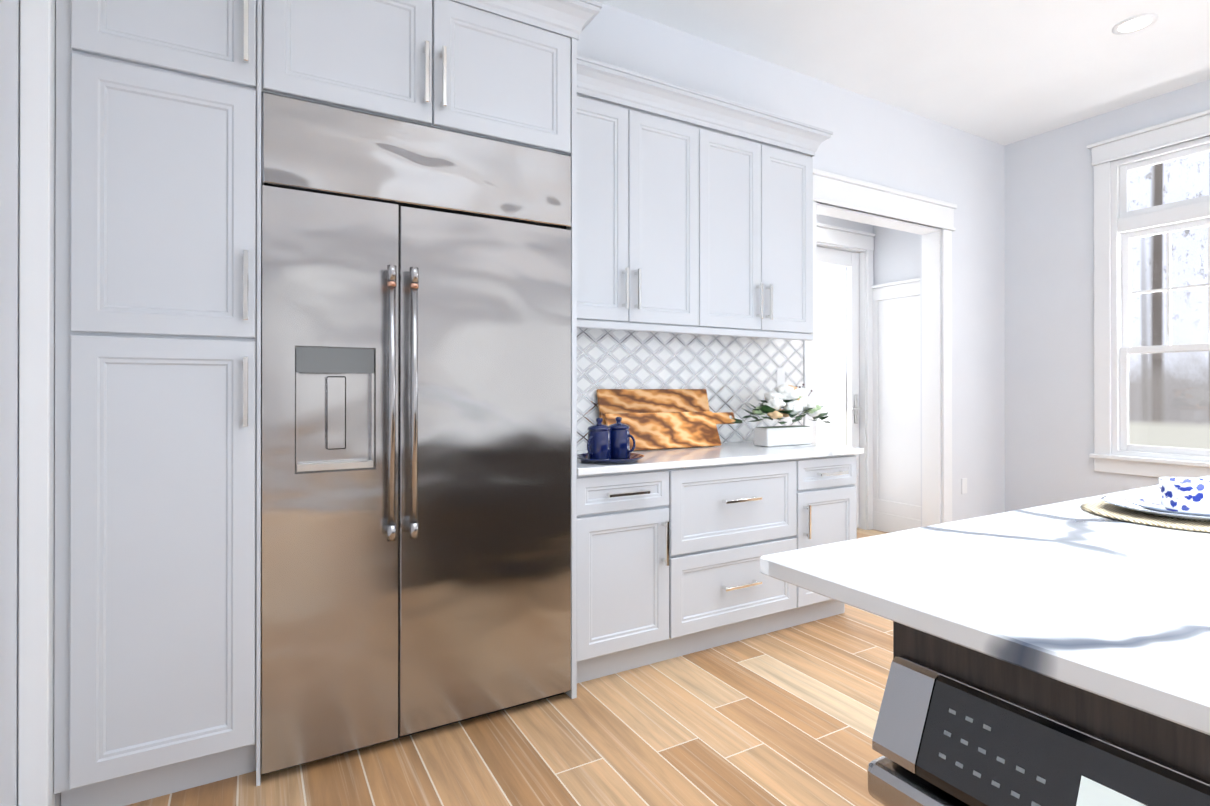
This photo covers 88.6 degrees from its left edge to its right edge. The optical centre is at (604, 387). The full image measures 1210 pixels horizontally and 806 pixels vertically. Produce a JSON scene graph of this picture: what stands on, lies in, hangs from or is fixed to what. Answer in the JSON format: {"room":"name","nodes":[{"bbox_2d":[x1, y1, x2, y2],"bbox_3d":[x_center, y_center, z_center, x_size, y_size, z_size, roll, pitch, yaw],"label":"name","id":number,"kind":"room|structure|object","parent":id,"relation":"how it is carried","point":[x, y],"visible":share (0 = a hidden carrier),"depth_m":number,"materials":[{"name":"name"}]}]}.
{"room":"kitchen","nodes":[
{"label":"kitchen","id":0,"kind":"room"},
{"bbox_2d":[0,0,19,805],"bbox_3d":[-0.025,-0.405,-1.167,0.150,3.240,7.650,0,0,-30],"label":"door frame","id":1,"kind":"structure","parent":0,"point":[9,257],"depth_m":1.56,"materials":[{"name":"paint"}]},
{"bbox_2d":[126,528,892,805],"bbox_3d":[2.383,1.250,0.723,6.400,0.060,8.550,0,0,-30],"label":"floor","id":2,"kind":"structure","parent":0,"point":[786,717],"depth_m":2.12,"materials":[{"name":"brown wood"}]},
{"bbox_2d":[42,0,265,805],"bbox_3d":[-1.429,-0.094,2.065,0.489,2.634,0.638,0,0,-30],"label":"tall cabinet","id":3,"kind":"object","parent":2,"relation":"on","point":[140,428],"depth_m":1.78,"materials":[{"name":"paint"}]},
{"bbox_2d":[260,92,570,774],"bbox_3d":[-0.732,0.157,2.415,1.063,2.134,0.705,0,0,-30],"label":"refrigerator","id":4,"kind":"object","parent":2,"relation":"on","point":[415,428],"visible":1,"depth_m":2.12,"materials":[{"name":"grey metal"}]},
{"bbox_2d":[577,469,676,682],"bbox_3d":[-0.071,0.788,2.850,0.465,0.874,0.616,0,0,-30],"label":"base cabinet","id":5,"kind":"object","parent":2,"relation":"on","point":[674,545],"depth_m":2.60,"materials":[{"name":"paint"}]},
{"bbox_2d":[677,461,800,656],"bbox_3d":[0.467,0.789,3.158,0.775,0.874,0.616,0,0,-30],"label":"base cabinet","id":6,"kind":"object","parent":2,"relation":"on","point":[729,517],"depth_m":2.89,"materials":[{"name":"paint"}]},
{"bbox_2d":[577,441,863,476],"bbox_3d":[0.476,0.337,3.148,1.708,0.030,0.644,0,0,-30],"label":"countertop","id":7,"kind":"structure","parent":6,"relation":"on","point":[743,452],"depth_m":2.97,"materials":[{"name":"white stone"}]},
{"bbox_2d":[577,453,643,463],"bbox_3d":[0.018,0.308,2.697,0.306,0.022,0.306,0,0,-30],"label":"plate","id":8,"kind":"object","parent":7,"relation":"on","point":[583,457],"visible":0.65,"depth_m":2.59,"materials":[{"name":"blue ceramic"}]},
{"bbox_2d":[587,418,610,459],"bbox_3d":[-0.036,0.220,2.655,0.128,0.182,0.102,0,0,-30],"label":"canister","id":9,"kind":"object","parent":8,"relation":"on","point":[599,441],"visible":0.88,"depth_m":2.62,"materials":[{"name":"blue ceramic"}]},
{"bbox_2d":[609,417,635,458],"bbox_3d":[0.066,0.221,2.734,0.102,0.182,0.125,0,0,-30],"label":"canister","id":10,"kind":"object","parent":8,"relation":"on","point":[621,435],"visible":0.94,"depth_m":2.70,"materials":[{"name":"blue ceramic"}]},
{"bbox_2d":[596,389,709,424],"bbox_3d":[0.285,0.164,3.328,0.710,0.310,0.096,0,0,-30],"label":"cutting board","id":11,"kind":"object","parent":7,"relation":"on","point":[613,401],"visible":0.38,"depth_m":3.32,"materials":[{"name":"brown wood"}]},
{"bbox_2d":[605,411,735,450],"bbox_3d":[0.382,0.226,3.293,0.837,0.185,0.093,0,0,-30],"label":"cutting board","id":12,"kind":"object","parent":7,"relation":"on","point":[660,430],"visible":0.79,"depth_m":3.27,"materials":[{"name":"brown wood"}]},
{"bbox_2d":[732,384,830,446],"bbox_3d":[0.998,0.149,3.476,0.717,0.344,0.375,0,0,-30],"label":"potted plant","id":13,"kind":"object","parent":7,"relation":"on","point":[792,401],"visible":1,"depth_m":3.40,"materials":[{"name":"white plant"}]},
{"bbox_2d":[801,453,860,623],"bbox_3d":[0.998,0.790,3.461,0.448,0.874,0.616,0,0,-30],"label":"base cabinet","id":14,"kind":"object","parent":2,"relation":"on","point":[828,490],"depth_m":3.21,"materials":[{"name":"paint"}]},
{"bbox_2d":[856,604,1209,805],"bbox_3d":[1.793,0.771,1.061,2.730,0.900,1.060,0,0,-30],"label":"kitchen island","id":15,"kind":"object","parent":2,"relation":"on","point":[961,721],"depth_m":0.72,"materials":[{"name":"wood"}]},
{"bbox_2d":[760,476,1209,719],"bbox_3d":[1.774,0.306,1.169,2.717,0.030,1.326,0,0,-30],"label":"island countertop","id":16,"kind":"structure","parent":15,"relation":"on","point":[1124,605],"depth_m":0.91,"materials":[{"name":"white stone"}]},
{"bbox_2d":[1081,501,1209,531],"bbox_3d":[1.300,0.288,1.391,0.370,0.006,0.370,0,0,-30],"label":"placemat","id":17,"kind":"object","parent":16,"relation":"on","point":[1103,508],"visible":0.5,"depth_m":1.35,"materials":[{"name":"beige wicker"}]},
{"bbox_2d":[1101,494,1209,521],"bbox_3d":[1.300,0.273,1.391,0.294,0.022,0.294,0,0,-30],"label":"plates","id":18,"kind":"object","parent":17,"relation":"on","point":[1149,504],"visible":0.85,"depth_m":1.40,"materials":[{"name":"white ceramic"}]},
{"bbox_2d":[1158,477,1209,512],"bbox_3d":[1.313,0.240,1.387,0.114,0.064,0.114,0,0,-30],"label":"teacup","id":19,"kind":"object","parent":18,"relation":"on","point":[1185,493],"visible":0.94,"depth_m":1.36,"materials":[{"name":"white ceramic"}]},
{"bbox_2d":[577,0,1004,521],"bbox_3d":[0.655,-0.392,3.710,6.360,3.240,0.145,0,0,-30],"label":"wall","id":20,"kind":"structure","parent":0,"point":[871,140],"depth_m":4.64,"materials":[{"name":"paint"}]},
{"bbox_2d":[266,0,577,159],"bbox_3d":[-0.753,-1.165,2.454,1.069,0.490,0.638,0,0,-30],"label":"upper cabinet","id":21,"kind":"object","parent":20,"relation":"attached to","point":[497,70],"depth_m":2.18,"materials":[{"name":"paint"}]},
{"bbox_2d":[577,59,704,333],"bbox_3d":[0.025,-0.874,3.065,0.840,1.139,0.346,0,0,-30],"label":"upper cabinet","id":22,"kind":"object","parent":20,"relation":"attached to","point":[694,212],"depth_m":2.94,"materials":[{"name":"paint"}]},
{"bbox_2d":[577,328,802,450],"bbox_3d":[0.418,-0.025,3.483,1.945,0.695,0.012,0,0,-30],"label":"tile backsplash","id":23,"kind":"structure","parent":20,"relation":"attached to","point":[735,375],"depth_m":3.53,"materials":[{"name":"tile"}]},
{"bbox_2d":[777,368,784,386],"bbox_3d":[1.094,-0.062,3.859,0.070,0.120,0.006,0,0,-30],"label":"outlet","id":24,"kind":"object","parent":23,"relation":"attached to","point":[780,376],"visible":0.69,"depth_m":3.85,"materials":[{"name":"paint"}]},
{"bbox_2d":[681,99,816,338],"bbox_3d":[0.746,-0.873,3.477,0.820,1.139,0.346,0,0,-30],"label":"upper cabinet","id":25,"kind":"object","parent":20,"relation":"attached to","point":[759,168],"depth_m":3.31,"materials":[{"name":"paint"}]},
{"bbox_2d":[803,168,956,526],"bbox_3d":[1.933,-0.120,4.427,1.690,2.700,0.207,0,0,-30],"label":"trim","id":26,"kind":"structure","parent":20,"relation":"attached to","point":[840,192],"depth_m":4.70,"materials":[{"name":"paint"}]},
{"bbox_2d":[962,478,966,493],"bbox_3d":[2.811,0.771,4.852,0.070,0.120,0.006,0,0,-30],"label":"outlet","id":27,"kind":"object","parent":20,"relation":"attached to","point":[964,485],"visible":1,"depth_m":4.85,"materials":[{"name":"paint"}]},
{"bbox_2d":[817,214,919,529],"bbox_3d":[1.559,-0.119,4.727,2.340,2.700,0.725,0,0,-30],"label":"wall","id":28,"kind":"structure","parent":0,"point":[896,255],"depth_m":5.24,"materials":[{"name":"paint"}]},
{"bbox_2d":[817,247,861,527],"bbox_3d":[1.839,0.024,5.185,0.886,2.391,0.107,0,0,-30],"label":"exterior door","id":29,"kind":"structure","parent":28,"relation":"in","point":[844,259],"depth_m":5.37,"materials":[{"name":"paint"}]},
{"bbox_2d":[817,223,874,529],"bbox_3d":[1.802,-0.051,5.174,1.145,2.565,0.190,0,0,-30],"label":"door frame","id":30,"kind":"structure","parent":28,"relation":"attached to","point":[840,237],"depth_m":5.37,"materials":[{"name":"paint"}]},
{"bbox_2d":[871,278,920,532],"bbox_3d":[2.458,0.174,5.165,0.045,2.115,0.555,0,0,-30],"label":"trim","id":31,"kind":"structure","parent":28,"relation":"attached to","point":[896,428],"depth_m":5.20,"materials":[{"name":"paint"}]},
{"bbox_2d":[595,0,1209,145],"bbox_3d":[2.570,-2.051,0.404,6.400,0.060,7.795,0,0,-30],"label":"ceiling","id":32,"kind":"structure","parent":0,"point":[1004,72],"depth_m":3.68,"materials":[{"name":"paint"}]},
{"bbox_2d":[1112,13,1157,34],"bbox_3d":[2.933,-2.010,3.436,0.196,0.006,0.196,0,0,-30],"label":"recessed light","id":33,"kind":"object","parent":32,"relation":"in","point":[1136,23],"visible":1,"depth_m":3.43,"materials":[{"name":"paint"}]},
{"bbox_2d":[1004,79,1209,511],"bbox_3d":[5.280,-0.397,1.864,0.150,3.240,7.650,0,0,-30],"label":"wall","id":34,"kind":"structure","parent":0,"point":[1049,306],"depth_m":4.82,"materials":[{"name":"paint"}]},
{"bbox_2d":[1086,109,1209,477],"bbox_3d":[3.912,-0.591,4.179,0.170,2.420,1.076,0,0,-30],"label":"window","id":35,"kind":"structure","parent":34,"relation":"in","point":[1118,225],"depth_m":4.44,"materials":[{"name":"paint"}]},
{"label":"outside","id":36,"kind":"structure","parent":0,"visible":0},
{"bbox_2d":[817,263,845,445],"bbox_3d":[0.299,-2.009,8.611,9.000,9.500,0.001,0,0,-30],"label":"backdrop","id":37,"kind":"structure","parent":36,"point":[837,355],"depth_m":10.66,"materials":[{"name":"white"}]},
{"bbox_2d":[846,151,1209,448],"bbox_3d":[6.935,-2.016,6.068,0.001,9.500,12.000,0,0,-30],"label":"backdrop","id":38,"kind":"structure","parent":36,"point":[1164,175],"depth_m":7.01,"materials":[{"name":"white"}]}
]}

